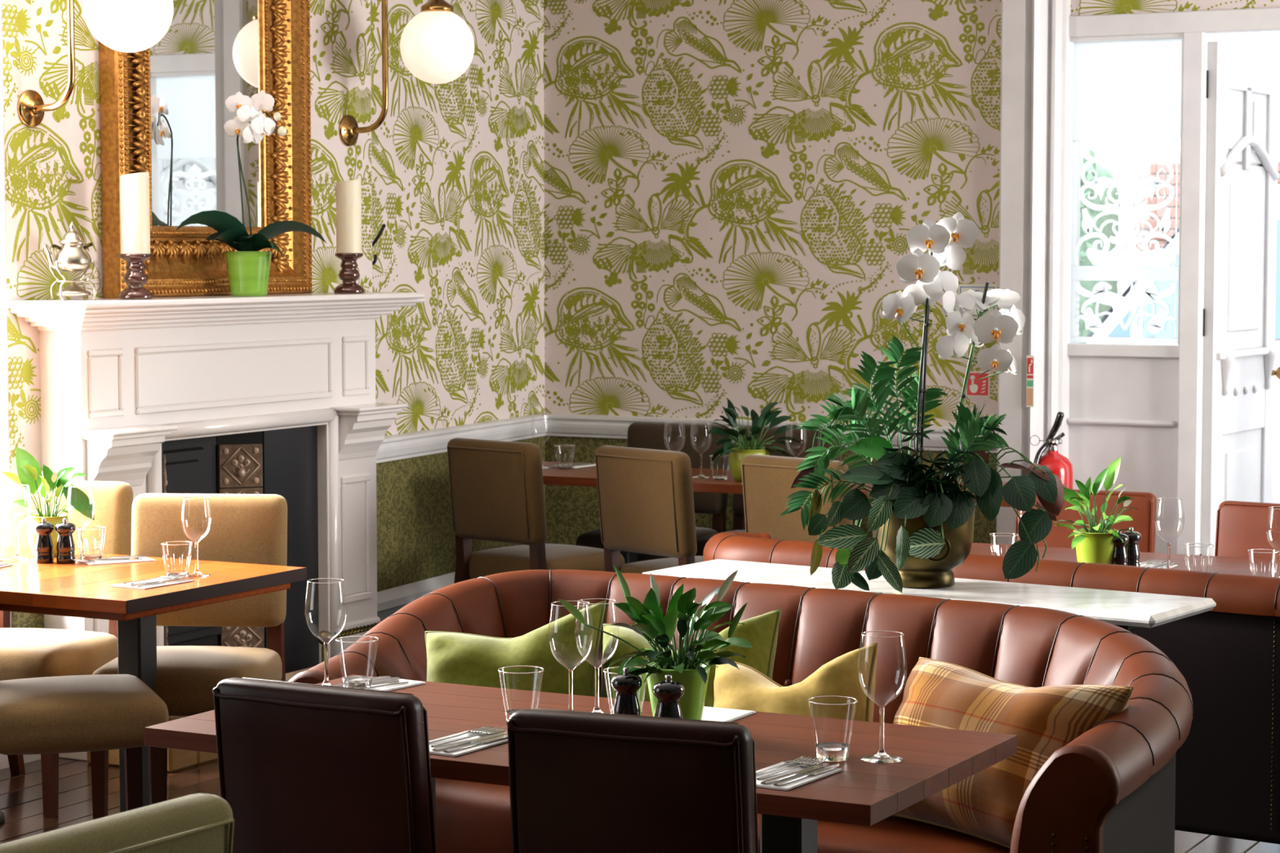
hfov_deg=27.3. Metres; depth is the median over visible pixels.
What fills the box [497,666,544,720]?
water tumbler
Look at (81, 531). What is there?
wine glass
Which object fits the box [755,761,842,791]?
napkin
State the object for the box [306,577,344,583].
rim
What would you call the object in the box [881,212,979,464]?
orchid
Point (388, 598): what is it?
trim
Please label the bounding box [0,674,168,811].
dining chair
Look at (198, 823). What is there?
dining chair
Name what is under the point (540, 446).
wine glass
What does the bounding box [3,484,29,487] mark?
rim
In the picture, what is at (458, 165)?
wall
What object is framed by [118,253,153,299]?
candle holder
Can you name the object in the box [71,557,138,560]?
fork
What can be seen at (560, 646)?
cushion
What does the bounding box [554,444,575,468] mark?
water tumbler
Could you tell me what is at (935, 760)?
dining table
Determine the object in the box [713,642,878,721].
cushion
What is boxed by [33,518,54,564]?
pepper mill
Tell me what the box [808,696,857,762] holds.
water tumbler
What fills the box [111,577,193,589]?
napkin
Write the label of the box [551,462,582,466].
knife
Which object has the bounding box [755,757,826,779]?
fork
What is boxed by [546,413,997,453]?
trim
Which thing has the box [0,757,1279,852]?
floor
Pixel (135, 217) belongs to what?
pillar candle
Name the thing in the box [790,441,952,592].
plant
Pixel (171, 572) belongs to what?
water tumbler
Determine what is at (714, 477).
water tumbler
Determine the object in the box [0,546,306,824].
dining table
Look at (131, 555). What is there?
knife
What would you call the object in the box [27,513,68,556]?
pot
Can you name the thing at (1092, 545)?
pot
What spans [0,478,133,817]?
dining chair
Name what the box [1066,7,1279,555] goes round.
door frame
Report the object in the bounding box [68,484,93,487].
rim
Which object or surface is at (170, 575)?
fork
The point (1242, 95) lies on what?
door
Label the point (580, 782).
dining chair
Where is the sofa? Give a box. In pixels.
[288,569,1193,852]
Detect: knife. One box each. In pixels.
[75,555,142,559]
[79,555,145,559]
[130,577,188,586]
[137,577,194,586]
[332,675,391,686]
[341,676,399,687]
[431,731,507,751]
[443,734,507,752]
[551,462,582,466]
[760,762,829,784]
[773,763,839,786]
[1148,562,1167,568]
[1155,562,1174,568]
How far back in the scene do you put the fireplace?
9.19 m
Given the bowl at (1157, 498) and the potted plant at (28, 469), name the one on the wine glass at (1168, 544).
the bowl at (1157, 498)
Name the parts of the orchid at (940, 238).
flower, flower, flower, flower, flower stem, flower, flower, flower, flower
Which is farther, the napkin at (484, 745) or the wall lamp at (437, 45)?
the wall lamp at (437, 45)
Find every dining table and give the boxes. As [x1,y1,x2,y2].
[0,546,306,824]
[144,675,1017,852]
[542,461,1066,564]
[969,542,1279,577]
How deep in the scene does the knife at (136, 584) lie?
6.96 m
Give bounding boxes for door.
[1199,40,1279,555]
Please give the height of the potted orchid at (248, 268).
0.704 m
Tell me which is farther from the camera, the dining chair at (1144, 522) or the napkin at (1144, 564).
the dining chair at (1144, 522)
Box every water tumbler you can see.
[0,526,7,559]
[75,526,106,559]
[160,541,192,577]
[335,635,378,689]
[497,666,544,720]
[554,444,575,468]
[602,666,641,715]
[709,454,729,479]
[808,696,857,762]
[989,533,1018,554]
[1182,542,1214,572]
[1247,549,1279,577]
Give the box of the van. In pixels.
[1080,183,1279,493]
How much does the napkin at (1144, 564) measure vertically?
0.004 m
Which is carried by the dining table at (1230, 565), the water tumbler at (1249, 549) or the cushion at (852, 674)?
the water tumbler at (1249, 549)
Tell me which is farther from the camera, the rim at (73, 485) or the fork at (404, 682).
the rim at (73, 485)
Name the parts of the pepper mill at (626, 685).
knob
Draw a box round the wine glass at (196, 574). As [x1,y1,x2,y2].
[182,497,210,577]
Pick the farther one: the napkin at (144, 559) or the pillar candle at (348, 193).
the pillar candle at (348, 193)
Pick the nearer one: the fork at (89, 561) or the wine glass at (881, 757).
the wine glass at (881, 757)
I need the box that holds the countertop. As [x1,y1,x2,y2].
[642,559,1216,631]
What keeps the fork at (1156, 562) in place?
on the napkin at (1144, 564)
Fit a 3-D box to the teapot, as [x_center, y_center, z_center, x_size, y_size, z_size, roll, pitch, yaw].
[-1.809,-0.525,8.334,0.166,0.249,0.117,-3,5,-34]
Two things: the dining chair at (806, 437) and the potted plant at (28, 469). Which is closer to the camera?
the potted plant at (28, 469)
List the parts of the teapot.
spout, stand leg, stand leg, lid, burner, stand leg, stand leg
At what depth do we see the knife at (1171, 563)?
7.64 m
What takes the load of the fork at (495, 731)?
on the napkin at (484, 745)
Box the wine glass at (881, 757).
[860,631,903,763]
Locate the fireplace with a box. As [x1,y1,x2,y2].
[3,292,425,760]
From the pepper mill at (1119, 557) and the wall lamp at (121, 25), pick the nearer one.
the pepper mill at (1119, 557)
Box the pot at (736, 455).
[728,447,769,481]
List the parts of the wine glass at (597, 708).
stem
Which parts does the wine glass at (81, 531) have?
stem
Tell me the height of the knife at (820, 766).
0.004 m
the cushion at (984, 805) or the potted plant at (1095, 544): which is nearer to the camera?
the cushion at (984, 805)
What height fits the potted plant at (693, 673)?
0.307 m
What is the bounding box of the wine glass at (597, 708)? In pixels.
[577,598,616,713]
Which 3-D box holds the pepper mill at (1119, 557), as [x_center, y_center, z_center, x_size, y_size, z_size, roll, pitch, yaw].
[1.368,0.357,7.519,0.058,0.126,0.058,-1,4,-10]
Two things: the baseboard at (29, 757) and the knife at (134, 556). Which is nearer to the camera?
the knife at (134, 556)
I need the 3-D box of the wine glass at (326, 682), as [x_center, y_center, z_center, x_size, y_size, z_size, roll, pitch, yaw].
[-0.633,0.420,5.309,0.085,0.220,0.085,0,4,3]
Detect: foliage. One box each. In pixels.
[779,335,1008,529]
[850,436,919,486]
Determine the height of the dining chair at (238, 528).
0.920 m
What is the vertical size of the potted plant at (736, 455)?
0.317 m
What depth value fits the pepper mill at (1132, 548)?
7.56 m
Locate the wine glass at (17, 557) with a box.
[3,484,30,560]
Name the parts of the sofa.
arm, arm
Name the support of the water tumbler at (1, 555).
on the dining table at (76, 589)
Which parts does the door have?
panel, panel, panel, arched moulding, panel, knob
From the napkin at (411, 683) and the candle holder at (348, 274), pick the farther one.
the candle holder at (348, 274)
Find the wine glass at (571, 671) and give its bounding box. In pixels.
[551,600,590,711]
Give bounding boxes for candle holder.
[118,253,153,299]
[333,253,364,293]
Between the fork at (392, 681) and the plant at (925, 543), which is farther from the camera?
the plant at (925, 543)
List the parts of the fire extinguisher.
handle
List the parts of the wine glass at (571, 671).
stem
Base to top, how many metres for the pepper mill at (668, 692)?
0.126 m
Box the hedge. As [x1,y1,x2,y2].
[1078,148,1119,343]
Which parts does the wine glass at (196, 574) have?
stem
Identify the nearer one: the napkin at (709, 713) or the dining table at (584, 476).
the napkin at (709, 713)
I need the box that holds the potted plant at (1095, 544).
[1053,457,1137,564]
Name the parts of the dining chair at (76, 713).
seat, leg, leg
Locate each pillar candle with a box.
[120,172,150,253]
[335,178,361,253]
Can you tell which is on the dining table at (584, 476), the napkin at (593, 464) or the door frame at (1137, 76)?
the napkin at (593, 464)
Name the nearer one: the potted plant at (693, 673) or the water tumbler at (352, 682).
the potted plant at (693, 673)
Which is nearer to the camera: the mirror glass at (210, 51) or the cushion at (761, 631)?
the cushion at (761, 631)
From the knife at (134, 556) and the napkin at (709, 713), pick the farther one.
the knife at (134, 556)
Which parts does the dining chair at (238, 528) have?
leg, seat, backrest, leg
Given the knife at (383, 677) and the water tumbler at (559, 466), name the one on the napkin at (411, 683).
the knife at (383, 677)
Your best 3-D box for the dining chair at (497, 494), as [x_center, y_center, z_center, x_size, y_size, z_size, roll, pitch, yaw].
[-0.403,0.500,10.039,0.460,0.920,0.576,4,5,43]
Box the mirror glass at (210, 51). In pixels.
[150,0,261,226]
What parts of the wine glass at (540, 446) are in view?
stem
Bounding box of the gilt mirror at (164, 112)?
[99,0,312,297]
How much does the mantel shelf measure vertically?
0.022 m
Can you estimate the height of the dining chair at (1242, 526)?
0.850 m
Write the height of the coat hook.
0.160 m
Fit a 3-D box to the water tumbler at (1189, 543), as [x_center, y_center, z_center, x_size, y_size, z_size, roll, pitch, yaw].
[1.576,0.380,7.426,0.086,0.093,0.086,1,4,8]
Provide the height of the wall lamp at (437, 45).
0.733 m
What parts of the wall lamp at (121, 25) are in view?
arm, lamp shade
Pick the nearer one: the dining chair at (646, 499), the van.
the dining chair at (646, 499)
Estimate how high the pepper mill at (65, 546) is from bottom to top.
0.126 m
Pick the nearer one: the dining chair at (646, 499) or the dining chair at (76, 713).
the dining chair at (76, 713)
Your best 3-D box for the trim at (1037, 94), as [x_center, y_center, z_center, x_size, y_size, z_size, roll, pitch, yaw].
[1.635,-0.714,10.791,0.230,3.240,0.355,2,4,28]
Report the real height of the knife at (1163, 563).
0.004 m
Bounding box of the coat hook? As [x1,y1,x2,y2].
[372,223,386,265]
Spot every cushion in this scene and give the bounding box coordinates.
[425,600,605,696]
[435,777,1010,852]
[600,608,782,707]
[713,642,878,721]
[892,657,1134,848]
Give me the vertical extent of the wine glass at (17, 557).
0.212 m
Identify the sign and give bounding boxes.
[965,371,990,396]
[1026,355,1034,407]
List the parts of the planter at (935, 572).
ring handle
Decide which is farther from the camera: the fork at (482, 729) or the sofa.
the sofa
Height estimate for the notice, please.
0.140 m
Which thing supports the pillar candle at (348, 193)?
on the candle holder at (348, 274)
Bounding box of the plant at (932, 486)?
[853,414,1007,513]
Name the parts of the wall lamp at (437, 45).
arm, lamp shade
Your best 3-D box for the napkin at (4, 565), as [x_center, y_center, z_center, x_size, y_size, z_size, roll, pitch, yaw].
[-1.844,0.392,7.311,0.120,0.004,0.196,1,4,18]
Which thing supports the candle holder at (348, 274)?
on the fireplace
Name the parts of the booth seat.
arm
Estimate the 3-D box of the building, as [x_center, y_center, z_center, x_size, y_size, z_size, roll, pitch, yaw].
[9.515,-3.011,24.233,40.000,6.400,0.400,2,4,28]
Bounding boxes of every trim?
[376,413,548,462]
[377,571,455,611]
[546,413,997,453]
[995,0,1080,544]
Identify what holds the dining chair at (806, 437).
on the floor
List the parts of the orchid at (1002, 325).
flower, flower, flower, flower stem, flower, flower, flower, flower, flower, flower, flower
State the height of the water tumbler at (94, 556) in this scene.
0.093 m
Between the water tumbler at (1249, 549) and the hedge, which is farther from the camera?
the hedge
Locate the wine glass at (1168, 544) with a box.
[1156,497,1182,568]
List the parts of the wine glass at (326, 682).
stem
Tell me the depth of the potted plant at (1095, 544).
7.52 m
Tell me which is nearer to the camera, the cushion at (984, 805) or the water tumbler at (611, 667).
the water tumbler at (611, 667)
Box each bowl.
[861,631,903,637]
[1156,497,1182,500]
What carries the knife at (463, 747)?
on the napkin at (484, 745)
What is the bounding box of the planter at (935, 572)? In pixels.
[871,499,975,588]
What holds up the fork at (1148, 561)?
on the napkin at (1144, 564)
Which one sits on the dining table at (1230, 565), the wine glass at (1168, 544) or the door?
the wine glass at (1168, 544)
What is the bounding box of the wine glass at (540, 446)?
[531,413,550,468]
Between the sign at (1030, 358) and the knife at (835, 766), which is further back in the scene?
the sign at (1030, 358)
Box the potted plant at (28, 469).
[0,447,94,556]
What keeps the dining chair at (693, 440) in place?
on the floor
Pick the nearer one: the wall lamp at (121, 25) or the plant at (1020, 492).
the plant at (1020, 492)
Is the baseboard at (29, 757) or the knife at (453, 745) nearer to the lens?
the knife at (453, 745)
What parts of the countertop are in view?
plate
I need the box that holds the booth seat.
[702,532,1279,844]
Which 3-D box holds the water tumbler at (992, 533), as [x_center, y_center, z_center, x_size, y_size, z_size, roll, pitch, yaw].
[1.064,0.362,7.694,0.086,0.093,0.086,-3,5,-34]
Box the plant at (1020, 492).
[942,436,1064,579]
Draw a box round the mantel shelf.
[3,292,424,309]
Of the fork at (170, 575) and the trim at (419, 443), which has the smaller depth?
the fork at (170, 575)
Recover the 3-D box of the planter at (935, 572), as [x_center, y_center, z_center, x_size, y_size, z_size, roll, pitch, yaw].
[0.739,0.307,6.866,0.272,0.215,0.280,0,4,0]
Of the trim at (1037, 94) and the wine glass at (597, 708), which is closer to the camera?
the wine glass at (597, 708)
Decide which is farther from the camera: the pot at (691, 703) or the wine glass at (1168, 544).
the wine glass at (1168, 544)
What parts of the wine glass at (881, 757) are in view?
stem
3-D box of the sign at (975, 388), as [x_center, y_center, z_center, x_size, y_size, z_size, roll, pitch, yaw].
[1.388,-0.174,10.815,0.104,0.104,0.004,2,4,28]
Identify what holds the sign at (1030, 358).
attached to the wall at (735, 189)
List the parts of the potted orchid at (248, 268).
flower, flower, pot, flower, flower, flower stem, flower, flower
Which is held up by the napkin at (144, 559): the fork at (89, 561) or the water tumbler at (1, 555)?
the fork at (89, 561)
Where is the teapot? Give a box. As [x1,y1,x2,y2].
[43,221,96,300]
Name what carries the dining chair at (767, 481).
on the floor
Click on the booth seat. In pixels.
(1227, 655)
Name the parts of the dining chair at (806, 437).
seat, leg, backrest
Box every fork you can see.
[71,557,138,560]
[75,558,142,562]
[123,573,180,583]
[130,573,187,584]
[358,681,408,688]
[371,680,399,685]
[429,725,494,743]
[430,726,506,746]
[755,755,813,775]
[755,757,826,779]
[1139,559,1155,564]
[1142,560,1164,567]
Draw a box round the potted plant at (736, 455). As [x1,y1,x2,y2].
[706,398,801,481]
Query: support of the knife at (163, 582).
on the napkin at (122, 585)
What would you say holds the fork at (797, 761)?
on the napkin at (811, 778)
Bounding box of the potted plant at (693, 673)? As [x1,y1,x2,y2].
[558,564,753,719]
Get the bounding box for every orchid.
[175,89,327,296]
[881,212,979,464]
[935,282,1025,475]
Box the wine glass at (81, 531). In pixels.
[68,484,93,559]
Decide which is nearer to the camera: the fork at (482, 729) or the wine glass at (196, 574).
the fork at (482, 729)
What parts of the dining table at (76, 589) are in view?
foot plate, under frame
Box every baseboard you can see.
[22,754,40,763]
[377,603,408,622]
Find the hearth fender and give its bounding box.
[87,622,380,773]
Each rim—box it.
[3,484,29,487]
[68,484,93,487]
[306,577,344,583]
[551,600,590,606]
[577,598,616,604]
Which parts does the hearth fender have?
twisted rail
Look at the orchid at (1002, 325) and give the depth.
6.80 m
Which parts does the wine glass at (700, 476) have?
stem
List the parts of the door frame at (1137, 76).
panel moulding, panel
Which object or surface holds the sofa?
on the floor
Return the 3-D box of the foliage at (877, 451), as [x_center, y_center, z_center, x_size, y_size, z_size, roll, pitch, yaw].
[0.640,0.123,6.803,0.193,0.192,0.046,-1,4,-8]
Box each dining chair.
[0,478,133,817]
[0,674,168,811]
[0,793,234,852]
[90,493,287,820]
[212,677,435,852]
[447,437,625,583]
[506,708,758,852]
[575,422,729,561]
[595,445,703,573]
[694,425,842,555]
[741,454,853,542]
[1014,488,1156,552]
[1214,500,1279,559]
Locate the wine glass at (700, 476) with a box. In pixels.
[691,421,710,478]
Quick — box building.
[1080,31,1279,294]
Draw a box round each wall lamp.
[17,0,173,127]
[338,0,474,146]
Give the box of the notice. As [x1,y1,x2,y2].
[957,284,997,318]
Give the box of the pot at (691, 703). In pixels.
[644,659,710,719]
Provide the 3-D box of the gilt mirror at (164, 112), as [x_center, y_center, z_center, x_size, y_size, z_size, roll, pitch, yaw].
[-1.479,-1.154,9.096,0.078,1.400,1.100,2,4,28]
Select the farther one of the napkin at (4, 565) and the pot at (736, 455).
the pot at (736, 455)
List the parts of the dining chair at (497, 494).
leg, backrest, leg, seat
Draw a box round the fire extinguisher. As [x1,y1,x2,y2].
[1022,411,1073,488]
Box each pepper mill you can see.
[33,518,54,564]
[54,518,75,564]
[610,667,642,715]
[652,674,684,719]
[1111,529,1128,565]
[1122,527,1141,566]
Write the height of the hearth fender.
0.338 m
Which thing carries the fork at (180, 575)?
on the napkin at (122, 585)
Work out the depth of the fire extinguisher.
10.48 m
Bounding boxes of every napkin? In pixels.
[0,564,13,568]
[79,557,155,564]
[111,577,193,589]
[369,676,425,691]
[428,731,507,756]
[551,463,595,468]
[702,706,755,722]
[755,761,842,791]
[1139,562,1177,568]
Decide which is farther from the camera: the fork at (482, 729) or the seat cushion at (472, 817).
the seat cushion at (472, 817)
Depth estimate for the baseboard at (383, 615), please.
10.37 m
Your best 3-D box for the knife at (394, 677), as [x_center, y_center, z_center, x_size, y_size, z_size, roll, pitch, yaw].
[-0.568,0.522,5.335,0.018,0.004,0.212,3,5,40]
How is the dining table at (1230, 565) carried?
on the floor
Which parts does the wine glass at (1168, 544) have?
stem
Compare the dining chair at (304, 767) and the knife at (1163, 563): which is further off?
the knife at (1163, 563)
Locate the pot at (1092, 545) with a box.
[1072,528,1121,564]
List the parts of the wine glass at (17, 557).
stem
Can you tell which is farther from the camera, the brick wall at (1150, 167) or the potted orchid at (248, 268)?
the brick wall at (1150, 167)
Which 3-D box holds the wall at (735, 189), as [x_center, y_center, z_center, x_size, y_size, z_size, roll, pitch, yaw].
[2.770,-0.681,10.231,7.900,3.290,0.320,2,4,28]
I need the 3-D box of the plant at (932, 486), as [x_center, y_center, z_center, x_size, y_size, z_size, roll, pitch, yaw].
[0.745,0.119,6.778,0.406,0.297,0.122,0,4,-2]
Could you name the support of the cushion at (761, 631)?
on the sofa
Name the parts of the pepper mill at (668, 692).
knob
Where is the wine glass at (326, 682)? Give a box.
[306,577,344,685]
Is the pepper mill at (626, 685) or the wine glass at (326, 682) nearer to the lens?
the pepper mill at (626, 685)
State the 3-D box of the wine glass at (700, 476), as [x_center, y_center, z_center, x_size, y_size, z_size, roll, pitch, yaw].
[0.236,0.089,10.191,0.084,0.218,0.084,-3,5,-38]
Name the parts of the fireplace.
pilaster panel, frieze panel, cornice, frieze panel, opening moulding, pilaster panel, frieze panel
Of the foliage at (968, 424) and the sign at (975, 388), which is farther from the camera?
the sign at (975, 388)
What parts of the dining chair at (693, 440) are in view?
seat, backrest, leg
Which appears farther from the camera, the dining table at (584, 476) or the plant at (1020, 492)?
the dining table at (584, 476)
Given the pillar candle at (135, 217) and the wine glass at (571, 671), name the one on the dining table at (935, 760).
the wine glass at (571, 671)
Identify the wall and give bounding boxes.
[0,0,545,628]
[543,0,1279,545]
[1133,154,1279,502]
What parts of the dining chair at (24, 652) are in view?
leg, leg, seat, backrest, leg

